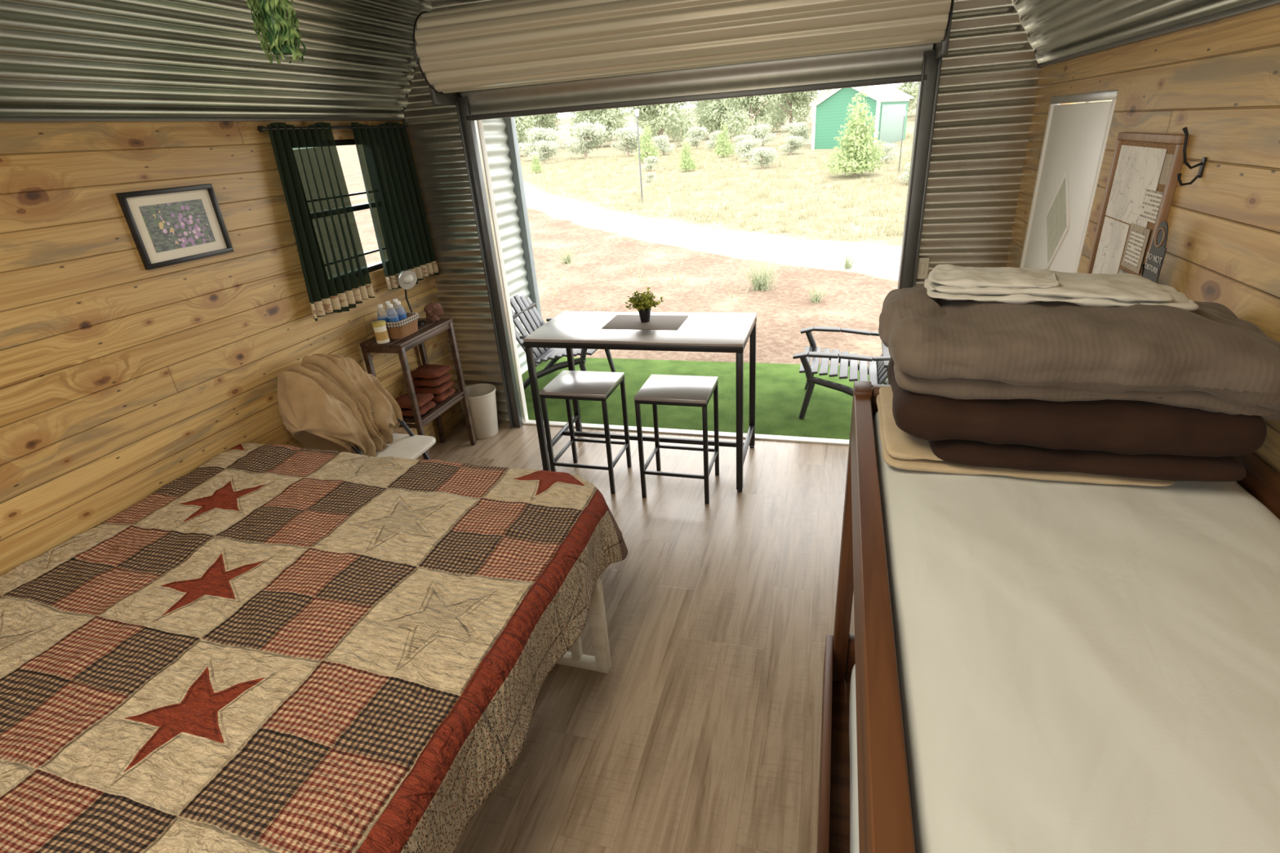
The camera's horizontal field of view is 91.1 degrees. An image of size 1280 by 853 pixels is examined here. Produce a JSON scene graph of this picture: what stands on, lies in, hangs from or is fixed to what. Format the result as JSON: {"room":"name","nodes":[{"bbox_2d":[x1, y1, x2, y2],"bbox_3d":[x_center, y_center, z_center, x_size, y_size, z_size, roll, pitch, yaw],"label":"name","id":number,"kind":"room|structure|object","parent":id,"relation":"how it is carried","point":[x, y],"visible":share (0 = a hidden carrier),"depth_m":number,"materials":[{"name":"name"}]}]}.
{"room":"cabin bedroom","nodes":[
{"label":"cabin bedroom","id":0,"kind":"room"},
{"bbox_2d":[0,120,463,575],"bbox_3d":[-2.298,0.162,2.111,0.100,2.160,5.620,4,26,16],"label":"wall","id":1,"kind":"structure","parent":0,"point":[120,379],"depth_m":2.57,"materials":[{"name":"brown wood"}]},
{"bbox_2d":[115,183,233,270],"bbox_3d":[-1.992,-0.872,2.718,0.022,0.300,0.420,4,26,16],"label":"picture frame","id":2,"kind":"object","parent":1,"relation":"attached to","point":[168,226],"visible":1,"depth_m":2.70,"materials":[{"name":"wood"}]},
{"bbox_2d":[138,199,215,253],"bbox_3d":[-1.994,-0.872,2.718,0.002,0.184,0.286,4,26,16],"label":"print","id":3,"kind":"object","parent":2,"relation":"attached to","point":[168,225],"depth_m":2.71},
{"bbox_2d":[0,115,404,121],"bbox_3d":[-2.313,-0.806,1.643,0.018,0.017,5.620,4,26,16],"label":"trim","id":4,"kind":"structure","parent":1,"relation":"attached to","point":[2,118],"depth_m":2.65,"materials":[{"name":"grey metal"}]},
{"bbox_2d":[257,124,408,132],"bbox_3d":[-1.681,-1.684,3.539,0.059,0.028,1.185,4,26,16],"label":"curtain rod","id":5,"kind":"object","parent":1,"relation":"attached to","point":[260,128],"visible":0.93,"depth_m":3.40,"materials":[{"name":"black metal"}]},
{"bbox_2d":[266,121,374,321],"bbox_3d":[-1.723,-1.108,3.402,0.058,0.979,0.520,4,26,16],"label":"curtain","id":6,"kind":"object","parent":5,"relation":"hanging from","point":[336,276],"visible":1,"depth_m":3.40,"materials":[{"name":"fabric"}]},
{"bbox_2d":[351,121,439,289],"bbox_3d":[-1.534,-1.393,3.984,0.058,0.979,0.550,4,26,16],"label":"curtain","id":7,"kind":"object","parent":5,"relation":"hanging from","point":[393,193],"visible":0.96,"depth_m":3.96,"materials":[{"name":"fabric"}]},
{"bbox_2d":[334,139,382,271],"bbox_3d":[-1.744,-1.288,3.727,0.060,0.750,0.700,4,26,16],"label":"window","id":8,"kind":"structure","parent":1,"relation":"in","point":[347,151],"depth_m":3.82,"materials":[{"name":"black glass"}]},
{"bbox_2d":[481,118,534,373],"bbox_3d":[-1.285,-1.421,5.188,0.020,2.320,1.410,4,26,16],"label":"wall","id":9,"kind":"structure","parent":0,"point":[495,136],"depth_m":5.50,"materials":[{"name":"metal"}]},
{"bbox_2d":[503,116,542,351],"bbox_3d":[-1.065,-1.730,5.818,0.090,2.320,0.080,4,26,16],"label":"trim","id":10,"kind":"structure","parent":9,"relation":"attached to","point":[510,129],"depth_m":5.68,"materials":[{"name":"metal"}]},
{"bbox_2d":[0,0,1258,117],"bbox_3d":[-0.613,-1.140,0.928,3.655,1.044,5.620,4,26,16],"label":"ceiling","id":11,"kind":"structure","parent":0,"point":[95,58],"depth_m":2.57,"materials":[{"name":"metal"}]},
{"bbox_2d":[246,0,306,63],"bbox_3d":[-1.068,-1.402,1.701,0.130,0.720,0.130,4,26,16],"label":"hanging planter","id":12,"kind":"object","parent":11,"relation":"hanging from","point":[272,17],"visible":1,"depth_m":1.80,"materials":[{"name":"green plastic"}]},
{"bbox_2d":[416,421,854,852],"bbox_3d":[-0.441,1.320,2.034,3.838,0.120,5.750,4,26,16],"label":"floor","id":13,"kind":"structure","parent":0,"point":[701,733],"depth_m":2.52,"materials":[{"name":"laminate"}]},
{"bbox_2d":[351,418,435,459],"bbox_3d":[-1.426,0.159,3.531,0.462,0.846,0.420,4,26,16],"label":"folding chair","id":14,"kind":"object","parent":13,"relation":"on","point":[410,446],"visible":0.25,"depth_m":3.54,"materials":[{"name":"white paint"}]},
{"bbox_2d":[276,353,402,456],"bbox_3d":[-1.613,-0.129,3.404,0.430,0.572,0.600,4,26,16],"label":"comforter","id":15,"kind":"object","parent":14,"relation":"on","point":[327,402],"visible":0.92,"depth_m":3.26,"materials":[{"name":"fabric"}]},
{"bbox_2d":[360,318,476,459],"bbox_3d":[-1.440,-0.188,4.183,0.291,0.935,0.570,4,26,16],"label":"stand","id":16,"kind":"object","parent":13,"relation":"on","point":[425,331],"visible":0.64,"depth_m":4.00,"materials":[{"name":"brown wood"}]},
{"bbox_2d":[371,320,389,343],"bbox_3d":[-1.547,-0.565,3.749,0.077,0.125,0.077,4,26,16],"label":"canister","id":17,"kind":"object","parent":16,"relation":"on","point":[380,327],"visible":1,"depth_m":3.72,"materials":[{"name":"beige paint"}]},
{"bbox_2d":[370,312,419,338],"bbox_3d":[-1.506,-0.625,3.893,0.218,0.108,0.251,4,26,16],"label":"wicker basket","id":18,"kind":"object","parent":16,"relation":"on","point":[403,328],"visible":0.58,"depth_m":3.82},
{"bbox_2d":[377,304,388,322],"bbox_3d":[-1.562,-0.647,3.824,0.064,0.193,0.064,4,26,16],"label":"water bottle","id":19,"kind":"object","parent":18,"relation":"in","point":[381,313],"visible":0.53,"depth_m":3.79,"materials":[{"name":"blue plastic"}]},
{"bbox_2d":[386,303,399,322],"bbox_3d":[-1.497,-0.648,3.814,0.064,0.193,0.064,4,26,16],"label":"water bottle","id":20,"kind":"object","parent":18,"relation":"in","point":[393,317],"visible":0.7,"depth_m":3.78,"materials":[{"name":"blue plastic"}]},
{"bbox_2d":[395,301,407,320],"bbox_3d":[-1.472,-0.677,3.873,0.064,0.193,0.064,4,26,16],"label":"water bottle","id":21,"kind":"object","parent":18,"relation":"in","point":[401,311],"visible":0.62,"depth_m":3.84,"materials":[{"name":"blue plastic"}]},
{"bbox_2d":[360,318,453,347],"bbox_3d":[-1.471,-0.601,3.991,0.291,0.022,0.570,4,26,16],"label":"shelf","id":22,"kind":"object","parent":16,"relation":"attached to","point":[429,328],"depth_m":3.88,"materials":[{"name":"brown wood"}]},
{"bbox_2d":[397,269,425,325],"bbox_3d":[-1.478,-0.828,4.030,0.112,0.356,0.136,4,26,16],"label":"desk lamp","id":23,"kind":"object","parent":16,"relation":"on","point":[406,279],"visible":0.89,"depth_m":3.96,"materials":[{"name":"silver metal"}]},
{"bbox_2d":[400,400,435,417],"bbox_3d":[-1.471,-0.119,4.072,0.243,0.056,0.217,4,26,16],"label":"folded towel","id":24,"kind":"object","parent":16,"relation":"on","point":[429,405],"visible":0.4,"depth_m":4.00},
{"bbox_2d":[395,393,433,409],"bbox_3d":[-1.475,-0.167,4.048,0.243,0.056,0.221,4,26,16],"label":"folded towel","id":25,"kind":"object","parent":24,"relation":"on","point":[403,401],"visible":0.72,"depth_m":4.01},
{"bbox_2d":[402,391,463,423],"bbox_3d":[-1.437,-0.140,4.205,0.291,0.020,0.502,4,26,16],"label":"shelf","id":26,"kind":"object","parent":16,"relation":"attached to","point":[441,406],"depth_m":4.13,"materials":[{"name":"brown wood"}]},
{"bbox_2d":[423,302,443,321],"bbox_3d":[-1.353,-0.756,4.140,0.132,0.126,0.097,4,26,16],"label":"cloth bundle","id":27,"kind":"object","parent":16,"relation":"on","point":[433,311],"visible":1,"depth_m":4.12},
{"bbox_2d":[431,387,454,402],"bbox_3d":[-1.403,-0.220,4.276,0.246,0.055,0.218,4,26,16],"label":"folded towel","id":28,"kind":"object","parent":16,"relation":"on","point":[437,397],"visible":0.31,"depth_m":4.20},
{"bbox_2d":[413,380,453,394],"bbox_3d":[-1.406,-0.268,4.255,0.245,0.053,0.220,4,26,16],"label":"folded towel","id":29,"kind":"object","parent":28,"relation":"on","point":[441,388],"visible":0.55,"depth_m":4.18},
{"bbox_2d":[412,373,452,386],"bbox_3d":[-1.410,-0.319,4.233,0.250,0.054,0.222,4,26,16],"label":"folded towel","id":30,"kind":"object","parent":29,"relation":"on","point":[419,382],"visible":0.66,"depth_m":4.16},
{"bbox_2d":[410,364,451,379],"bbox_3d":[-1.411,-0.371,4.219,0.243,0.057,0.219,4,26,16],"label":"folded towel","id":31,"kind":"object","parent":30,"relation":"on","point":[428,371],"visible":0.94,"depth_m":4.16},
{"bbox_2d":[458,383,497,439],"bbox_3d":[-1.183,-0.107,4.661,0.276,0.350,0.276,4,26,16],"label":"waste bin","id":32,"kind":"object","parent":13,"relation":"on","point":[482,399],"visible":0.79,"depth_m":4.60,"materials":[{"name":"white plastic"}]},
{"bbox_2d":[556,576,611,673],"bbox_3d":[-1.269,0.925,2.052,1.925,0.690,2.010,4,26,16],"label":"bed","id":33,"kind":"object","parent":13,"relation":"on","point":[601,662],"visible":0.09,"depth_m":2.49,"materials":[{"name":"white paint"}]},
{"bbox_2d":[0,442,627,852],"bbox_3d":[-1.259,0.699,1.989,1.989,0.349,2.186,4,26,16],"label":"quilt","id":34,"kind":"object","parent":33,"relation":"on","point":[272,648],"visible":1,"depth_m":1.76,"materials":[{"name":"fabric"}]},
{"bbox_2d":[539,370,631,493],"bbox_3d":[-0.319,0.028,3.879,0.405,0.650,0.365,4,26,16],"label":"bar stool","id":35,"kind":"object","parent":13,"relation":"on","point":[567,385],"visible":0.93,"depth_m":3.77,"materials":[{"name":"black metal"}]},
{"bbox_2d":[523,311,756,492],"bbox_3d":[0.046,-0.192,3.972,1.290,0.920,0.620,4,26,16],"label":"bar table","id":36,"kind":"object","parent":13,"relation":"on","point":[713,332],"visible":0.92,"depth_m":3.70,"materials":[{"name":"wood"}]},
{"bbox_2d":[601,315,688,329],"bbox_3d":[0.034,-0.639,3.839,0.470,0.003,0.300,4,26,16],"label":"placemat","id":37,"kind":"object","parent":36,"relation":"on","point":[619,322],"visible":1,"depth_m":3.82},
{"bbox_2d":[625,287,663,322],"bbox_3d":[0.028,-0.739,3.796,0.238,0.215,0.218,-22,30,-34],"label":"potted plant","id":38,"kind":"object","parent":37,"relation":"on","point":[643,303],"visible":1,"depth_m":3.78,"materials":[{"name":"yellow plant"}]},
{"bbox_2d":[634,373,719,503],"bbox_3d":[0.234,0.067,3.707,0.405,0.650,0.365,4,26,16],"label":"bar stool","id":39,"kind":"object","parent":13,"relation":"on","point":[658,389],"visible":1,"depth_m":3.59,"materials":[{"name":"black metal"}]},
{"bbox_2d":[817,381,1279,852],"bbox_3d":[0.764,0.891,1.121,0.840,1.262,2.050,4,26,16],"label":"bunk bed","id":40,"kind":"object","parent":13,"relation":"on","point":[884,803],"visible":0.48,"depth_m":1.21,"materials":[{"name":"brown wood"}]},
{"bbox_2d":[848,663,859,852],"bbox_3d":[0.798,1.234,1.272,0.708,0.198,1.803,4,26,16],"label":"mattress","id":41,"kind":"object","parent":40,"relation":"on","point":[854,812],"visible":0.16,"depth_m":1.77,"materials":[{"name":"fabric"}]},
{"bbox_2d":[873,411,1279,852],"bbox_3d":[0.743,0.404,0.896,0.725,0.146,1.874,4,26,16],"label":"mattress","id":42,"kind":"object","parent":40,"relation":"on","point":[1082,667],"visible":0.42,"depth_m":0.90,"materials":[{"name":"fabric"}]},
{"bbox_2d":[875,386,1174,486],"bbox_3d":[0.879,0.002,1.519,0.565,0.050,0.446,4,26,16],"label":"sheet","id":43,"kind":"object","parent":42,"relation":"on","point":[901,450],"visible":0.27,"depth_m":1.40,"materials":[{"name":"fabric"}]},
{"bbox_2d":[887,357,1266,481],"bbox_3d":[0.947,-0.062,1.478,0.678,0.171,0.485,4,26,16],"label":"comforter","id":44,"kind":"object","parent":43,"relation":"on","point":[1127,438],"visible":0.62,"depth_m":1.28,"materials":[{"name":"fabric"}]},
{"bbox_2d":[878,283,1279,420],"bbox_3d":[0.962,-0.195,1.437,0.804,0.226,0.549,4,26,16],"label":"blanket","id":45,"kind":"object","parent":44,"relation":"on","point":[1209,358],"visible":0.92,"depth_m":1.25,"materials":[{"name":"fabric"}]},
{"bbox_2d":[924,264,1199,311],"bbox_3d":[0.950,-0.332,1.459,0.527,0.068,0.247,6,27,20],"label":"sheet","id":46,"kind":"object","parent":45,"relation":"on","point":[1010,285],"visible":0.99,"depth_m":1.40,"materials":[{"name":"fabric"}]},
{"bbox_2d":[400,0,1043,424],"bbox_3d":[0.247,-1.338,3.814,3.838,3.300,0.054,4,26,16],"label":"wall","id":47,"kind":"structure","parent":0,"point":[988,85],"depth_m":3.40,"materials":[{"name":"metal"}]},
{"bbox_2d":[455,97,524,428],"bbox_3d":[-1.014,-1.018,4.349,0.070,2.240,0.105,4,26,16],"label":"door frame","id":48,"kind":"structure","parent":47,"relation":"attached to","point":[468,130],"depth_m":4.26,"materials":[{"name":"grey metal"}]},
{"bbox_2d":[476,120,528,422],"bbox_3d":[-0.991,-0.977,4.461,0.095,2.170,0.055,4,26,16],"label":"trim","id":49,"kind":"structure","parent":47,"relation":"attached to","point":[480,126],"depth_m":4.36,"materials":[{"name":"white paint"}]},
{"bbox_2d":[413,0,954,120],"bbox_3d":[0.118,-1.993,3.257,2.775,0.552,0.450,4,26,16],"label":"door","id":50,"kind":"structure","parent":47,"relation":"in","point":[511,58],"depth_m":3.22,"materials":[{"name":"beige metal"}]},
{"bbox_2d":[461,43,933,115],"bbox_3d":[0.176,-2.003,3.474,2.663,0.320,0.012,4,26,16],"label":"curtain","id":51,"kind":"object","parent":50,"relation":"hanging from","point":[900,63],"depth_m":3.46,"materials":[{"name":"grey metal"}]},
{"bbox_2d":[524,419,848,445],"bbox_3d":[0.350,0.051,4.505,2.583,0.032,0.065,4,26,16],"label":"trim","id":52,"kind":"structure","parent":47,"relation":"attached to","point":[595,426],"depth_m":4.45,"materials":[{"name":"white paint"}]},
{"bbox_2d":[887,50,942,384],"bbox_3d":[1.534,-0.859,3.601,0.085,2.240,0.105,4,26,16],"label":"door frame","id":53,"kind":"structure","parent":47,"relation":"attached to","point":[927,96],"depth_m":3.33,"materials":[{"name":"grey metal"}]},
{"bbox_2d":[916,257,929,279],"bbox_3d":[1.595,-0.892,3.543,0.060,0.118,0.014,4,26,16],"label":"light switch","id":54,"kind":"object","parent":47,"relation":"attached to","point":[923,263],"visible":0.92,"depth_m":3.54,"materials":[{"name":"beige paint"}]},
{"bbox_2d":[1006,4,1279,475],"bbox_3d":[1.283,0.394,1.064,0.100,2.140,5.620,4,26,16],"label":"wall","id":55,"kind":"structure","parent":0,"point":[1219,80],"depth_m":1.60,"materials":[{"name":"brown wood"}]},
{"bbox_2d":[1019,89,1118,272],"bbox_3d":[1.849,-0.429,2.924,0.050,1.990,0.800,4,26,16],"label":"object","id":56,"kind":"structure","parent":55,"relation":"in","point":[1076,135],"depth_m":2.61,"materials":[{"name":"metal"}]},
{"bbox_2d":[1086,132,1190,276],"bbox_3d":[1.571,-0.543,2.060,0.020,0.760,0.460,4,26,16],"label":"cork board","id":57,"kind":"object","parent":55,"relation":"attached to","point":[1142,181],"visible":0.43,"depth_m":1.96,"materials":[{"name":"brown wood"}]},
{"bbox_2d":[1142,221,1168,283],"bbox_3d":[1.444,-0.447,1.771,0.006,0.255,0.096,4,26,16],"label":"sign","id":58,"kind":"object","parent":57,"relation":"attached to","point":[1153,267],"visible":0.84,"depth_m":1.75,"materials":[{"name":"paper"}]},
{"bbox_2d":[1037,0,1279,67],"bbox_3d":[1.155,-0.572,0.633,0.018,0.017,5.620,4,26,16],"label":"trim","id":59,"kind":"structure","parent":55,"relation":"attached to","point":[1260,4],"depth_m":1.77,"materials":[{"name":"grey metal"}]},
{"bbox_2d":[1177,126,1207,186],"bbox_3d":[1.429,-0.701,1.629,0.069,0.143,0.014,4,26,16],"label":"coat hook","id":60,"kind":"object","parent":55,"relation":"attached to","point":[1202,164],"visible":1,"depth_m":1.63,"materials":[{"name":"black metal"}]},
{"label":"outside","id":61,"kind":"structure","parent":0,"visible":0},
{"bbox_2d":[515,97,1112,366],"bbox_3d":[19.478,-30.786,59.790,160.000,7.314,180.000,4,26,16],"label":"ground","id":62,"kind":"structure","parent":61,"point":[602,238],"depth_m":10.96,"materials":[{"name":"soil"}]},
{"bbox_2d":[514,115,540,151],"bbox_3d":[-8.102,-18.788,37.356,4.215,5.147,4.072,-23,31,-34],"label":"juniper tree","id":63,"kind":"object","parent":62,"relation":"on","point":[521,131],"visible":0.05,"depth_m":37.14,"materials":[{"name":"green plant"}]},
{"bbox_2d":[529,152,544,173],"bbox_3d":[-4.335,-11.014,26.128,0.640,0.923,0.652,2,25,12],"label":"conifer","id":64,"kind":"object","parent":62,"relation":"on","point":[535,166],"visible":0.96,"depth_m":26.12,"materials":[{"name":"green plant"}]},
{"bbox_2d":[519,113,561,146],"bbox_3d":[-7.062,-21.925,43.929,3.213,4.738,4.518,-15,27,-22],"label":"juniper tree","id":65,"kind":"object","parent":62,"relation":"on","point":[546,120],"visible":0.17,"depth_m":43.19,"materials":[{"name":"green plant"}]},
{"bbox_2d":[518,126,563,156],"bbox_3d":[-5.300,-14.797,32.831,2.294,1.678,2.193,13,30,33],"label":"sagebrush","id":66,"kind":"object","parent":62,"relation":"on","point":[535,134],"visible":0.69,"depth_m":32.38,"materials":[{"name":"green plant"}]},
{"bbox_2d":[527,138,560,164],"bbox_3d":[-4.589,-13.084,29.931,1.529,1.119,1.462,14,30,34],"label":"sagebrush","id":67,"kind":"object","parent":62,"relation":"on","point":[542,146],"visible":0.98,"depth_m":29.73,"materials":[{"name":"green plant"}]},
{"bbox_2d":[555,244,575,264],"bbox_3d":[-1.338,-3.098,11.194,0.435,0.373,0.525,-4,25,1],"label":"clump","id":68,"kind":"object","parent":62,"relation":"on","point":[566,260],"visible":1,"depth_m":11.22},
{"bbox_2d":[560,121,612,158],"bbox_3d":[-2.756,-14.430,31.611,2.422,1.772,2.315,14,30,33],"label":"sagebrush","id":69,"kind":"object","parent":62,"relation":"on","point":[585,132],"visible":1,"depth_m":31.32,"materials":[{"name":"green plant"}]},
{"bbox_2d":[567,106,626,146],"bbox_3d":[-2.999,-21.305,41.561,4.099,5.181,4.243,-1,25,6],"label":"juniper tree","id":70,"kind":"object","parent":62,"relation":"on","point":[602,116],"visible":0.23,"depth_m":41.32,"materials":[{"name":"green plant"}]},
{"bbox_2d":[570,107,629,138],"bbox_3d":[-3.198,-25.148,48.428,4.615,5.833,4.777,-5,25,-1],"label":"juniper tree","id":71,"kind":"object","parent":62,"relation":"on","point":[624,115],"visible":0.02,"depth_m":48.72,"materials":[{"name":"green plant"}]},
{"bbox_2d":[609,125,645,156],"bbox_3d":[-0.559,-13.865,30.520,1.819,1.399,1.915,-9,25,-9],"label":"sagebrush","id":72,"kind":"object","parent":62,"relation":"on","point":[630,135],"visible":0.83,"depth_m":30.20,"materials":[{"name":"green plant"}]},
{"bbox_2d":[633,108,643,204],"bbox_3d":[-0.009,-7.051,16.497,0.180,2.320,0.180,4,26,16],"label":"light pole","id":73,"kind":"object","parent":62,"relation":"on","point":[636,111],"visible":1,"depth_m":16.39,"materials":[{"name":"grey metal"}]},
{"bbox_2d":[633,120,662,161],"bbox_3d":[0.308,-11.903,26.187,1.211,1.714,1.189,-9,25,-10],"label":"conifer","id":74,"kind":"object","parent":62,"relation":"on","point":[645,144],"visible":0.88,"depth_m":26.05,"materials":[{"name":"plant"}]},
{"bbox_2d":[640,155,659,170],"bbox_3d":[0.404,-9.835,23.489,0.766,0.560,0.728,-9,25,-11],"label":"sagebrush","id":75,"kind":"object","parent":62,"relation":"on","point":[651,161],"visible":1,"depth_m":23.40,"materials":[{"name":"green plant"}]},
{"bbox_2d":[634,103,684,140],"bbox_3d":[1.183,-21.342,41.200,3.358,4.952,4.722,-6,25,-3],"label":"juniper tree","id":76,"kind":"object","parent":62,"relation":"on","point":[666,114],"visible":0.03,"depth_m":40.94,"materials":[{"name":"green plant"}]},
{"bbox_2d":[622,101,697,145],"bbox_3d":[1.134,-18.250,35.169,4.695,4.924,3.339,-1,25,7],"label":"juniper tree","id":77,"kind":"object","parent":62,"relation":"on","point":[675,116],"visible":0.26,"depth_m":35.24,"materials":[{"name":"green plant"}]},
{"bbox_2d":[650,134,676,155],"bbox_3d":[1.060,-13.287,29.630,1.348,0.932,1.248,0,25,8],"label":"sagebrush","id":78,"kind":"object","parent":62,"relation":"on","point":[660,141],"visible":0.94,"depth_m":29.34,"materials":[{"name":"green plant"}]},
{"bbox_2d":[675,135,698,172],"bbox_3d":[1.695,-9.703,22.308,0.869,1.253,0.885,-17,28,-26],"label":"conifer","id":79,"kind":"object","parent":62,"relation":"on","point":[686,162],"visible":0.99,"depth_m":22.27,"materials":[{"name":"green plant"}]},
{"bbox_2d":[681,125,710,149],"bbox_3d":[2.918,-14.901,32.396,1.532,1.119,1.456,-5,25,-3],"label":"sagebrush","id":80,"kind":"object","parent":62,"relation":"on","point":[697,134],"visible":0.97,"depth_m":32.22,"materials":[{"name":"green plant"}]},
{"bbox_2d":[687,99,742,130],"bbox_3d":[5.642,-24.439,45.909,4.182,5.285,4.328,-5,25,-2],"label":"juniper tree","id":81,"kind":"object","parent":62,"relation":"on","point":[698,105],"visible":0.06,"depth_m":46.04,"materials":[{"name":"green plant"}]},
{"bbox_2d":[520,131,913,311],"bbox_3d":[-0.441,-7.603,19.804,27.380,1.633,27.938,4,26,16],"label":"dry grass","id":82,"kind":"structure","parent":62,"relation":"on","point":[658,166],"depth_m":17.33,"materials":[{"name":"plant"}]},
{"bbox_2d":[703,128,730,149],"bbox_3d":[3.627,-13.401,29.414,1.276,0.932,1.213,-1,25,6],"label":"sagebrush","id":83,"kind":"object","parent":62,"relation":"on","point":[709,144],"visible":0.5,"depth_m":29.30,"materials":[{"name":"green plant"}]},
{"bbox_2d":[693,98,747,134],"bbox_3d":[5.316,-21.151,39.918,4.190,5.117,4.049,-2,25,4],"label":"juniper tree","id":84,"kind":"object","parent":62,"relation":"on","point":[712,118],"visible":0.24,"depth_m":39.80,"materials":[{"name":"green plant"}]},
{"bbox_2d":[712,117,736,157],"bbox_3d":[3.472,-11.784,25.645,1.072,1.517,1.052,5,26,19],"label":"conifer","id":85,"kind":"object","parent":62,"relation":"on","point":[726,148],"visible":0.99,"depth_m":25.58,"materials":[{"name":"green plant"}]},
{"bbox_2d":[732,133,752,151],"bbox_3d":[4.437,-12.325,27.327,0.970,0.746,1.021,-9,25,-10],"label":"sagebrush","id":86,"kind":"object","parent":62,"relation":"on","point":[740,138],"visible":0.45,"depth_m":27.06,"materials":[{"name":"green plant"}]},
{"bbox_2d":[734,137,763,160],"bbox_3d":[4.130,-10.443,23.693,1.092,0.839,1.149,-5,25,-2],"label":"sagebrush","id":87,"kind":"object","parent":62,"relation":"on","point":[744,146],"visible":0.94,"depth_m":23.55,"materials":[{"name":"green plant"}]},
{"bbox_2d":[720,93,782,142],"bbox_3d":[6.011,-17.922,34.580,3.925,4.116,2.791,-14,27,-21],"label":"juniper tree","id":88,"kind":"object","parent":62,"relation":"on","point":[754,104],"visible":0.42,"depth_m":34.33,"materials":[{"name":"green plant"}]},
{"bbox_2d":[733,244,783,291],"bbox_3d":[1.655,-2.213,8.697,0.956,0.624,0.975,4,26,16],"label":"clump","id":89,"kind":"object","parent":62,"relation":"on","point":[765,278],"visible":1,"depth_m":8.71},
{"bbox_2d":[746,124,777,146],"bbox_3d":[5.758,-13.764,29.634,1.373,1.026,1.483,-22,30,-34],"label":"sagebrush","id":90,"kind":"object","parent":62,"relation":"on","point":[757,131],"visible":0.93,"depth_m":29.40,"materials":[{"name":"green plant"}]},
{"bbox_2d":[747,146,777,168],"bbox_3d":[4.205,-9.198,21.512,0.970,0.746,1.021,-10,25,-12],"label":"sagebrush","id":91,"kind":"object","parent":62,"relation":"on","point":[766,154],"visible":1,"depth_m":21.36,"materials":[{"name":"green plant"}]},
{"bbox_2d":[767,94,803,125],"bbox_3d":[10.442,-24.168,45.192,3.140,4.630,4.415,0,25,9],"label":"juniper tree","id":92,"kind":"object","parent":62,"relation":"on","point":[784,100],"visible":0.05,"depth_m":44.94,"materials":[{"name":"green plant"}]},
{"bbox_2d":[777,134,806,155],"bbox_3d":[5.956,-11.015,24.587,0.999,0.746,1.079,-23,31,-34],"label":"sagebrush","id":93,"kind":"object","parent":62,"relation":"on","point":[797,143],"visible":1,"depth_m":24.46,"materials":[{"name":"green plant"}]},
{"bbox_2d":[761,90,824,131],"bbox_3d":[9.641,-21.228,39.444,3.344,4.930,4.701,-15,27,-22],"label":"juniper tree","id":94,"kind":"object","parent":62,"relation":"on","point":[794,100],"visible":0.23,"depth_m":39.35,"materials":[{"name":"green plant"}]},
{"bbox_2d":[780,120,811,142],"bbox_3d":[6.822,-12.797,27.456,1.373,1.026,1.483,-1,25,8],"label":"sagebrush","id":95,"kind":"object","parent":62,"relation":"on","point":[799,129],"visible":0.86,"depth_m":27.15,"materials":[{"name":"green plant"}]},
{"bbox_2d":[802,280,829,303],"bbox_3d":[2.281,-1.750,8.039,0.374,0.315,0.381,4,26,16],"label":"clump","id":96,"kind":"object","parent":62,"relation":"on","point":[815,297],"visible":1,"depth_m":8.07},
{"bbox_2d":[838,244,861,269],"bbox_3d":[3.135,-2.542,9.340,0.450,0.371,0.518,-8,25,-7],"label":"clump","id":97,"kind":"object","parent":62,"relation":"on","point":[846,265],"visible":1,"depth_m":9.39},
{"bbox_2d":[820,86,887,177],"bbox_3d":[6.144,-8.363,17.785,1.849,2.455,1.800,16,32,37],"label":"pine tree","id":98,"kind":"object","parent":62,"relation":"on","point":[855,161],"visible":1,"depth_m":17.62,"materials":[{"name":"green plant"}]},
{"bbox_2d":[808,84,914,149],"bbox_3d":[8.987,-12.544,25.545,2.910,2.690,3.350,17,32,38],"label":"garden shed","id":99,"kind":"object","parent":62,"relation":"on","point":[888,103],"visible":0.56,"depth_m":24.73,"materials":[{"name":"green"}]},
{"bbox_2d":[875,142,900,163],"bbox_3d":[7.958,-8.851,20.331,0.849,0.653,0.894,-7,25,-6],"label":"sagebrush","id":100,"kind":"object","parent":62,"relation":"on","point":[889,145],"visible":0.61,"depth_m":20.18,"materials":[{"name":"green plant"}]},
{"bbox_2d":[897,161,911,182],"bbox_3d":[7.114,-6.530,16.095,0.894,0.653,0.849,-5,25,-1],"label":"sagebrush","id":101,"kind":"object","parent":62,"relation":"on","point":[906,174],"visible":0.11,"depth_m":16.21,"materials":[{"name":"green plant"}]},
{"bbox_2d":[894,81,919,115],"bbox_3d":[19.068,-23.822,42.600,4.781,5.014,3.400,-7,25,-6],"label":"juniper tree","id":102,"kind":"object","parent":62,"relation":"on","point":[908,91],"visible":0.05,"depth_m":42.29,"materials":[{"name":"green plant"}]},
{"bbox_3d":[0.670,-0.149,5.187,4.058,0.238,1.550,4,26,16],"label":"porch slab","id":103,"kind":"object","parent":62,"relation":"on","visible":0},
{"bbox_2d":[521,356,888,439],"bbox_3d":[0.713,-0.270,5.138,3.923,0.016,1.490,4,26,16],"label":"artificial grass","id":104,"kind":"structure","parent":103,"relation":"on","point":[780,392],"depth_m":4.97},
{"bbox_2d":[510,294,615,390],"bbox_3d":[-0.670,-0.731,5.425,0.829,0.789,0.695,4,26,16],"label":"patio chair","id":105,"kind":"object","parent":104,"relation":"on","point":[527,308],"visible":0.44,"depth_m":5.35,"materials":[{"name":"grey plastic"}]},
{"bbox_2d":[792,326,890,419],"bbox_3d":[1.567,-0.486,4.587,0.829,0.750,0.695,4,26,17],"label":"patio chair","id":106,"kind":"object","parent":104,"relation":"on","point":[877,371],"visible":0.77,"depth_m":4.49,"materials":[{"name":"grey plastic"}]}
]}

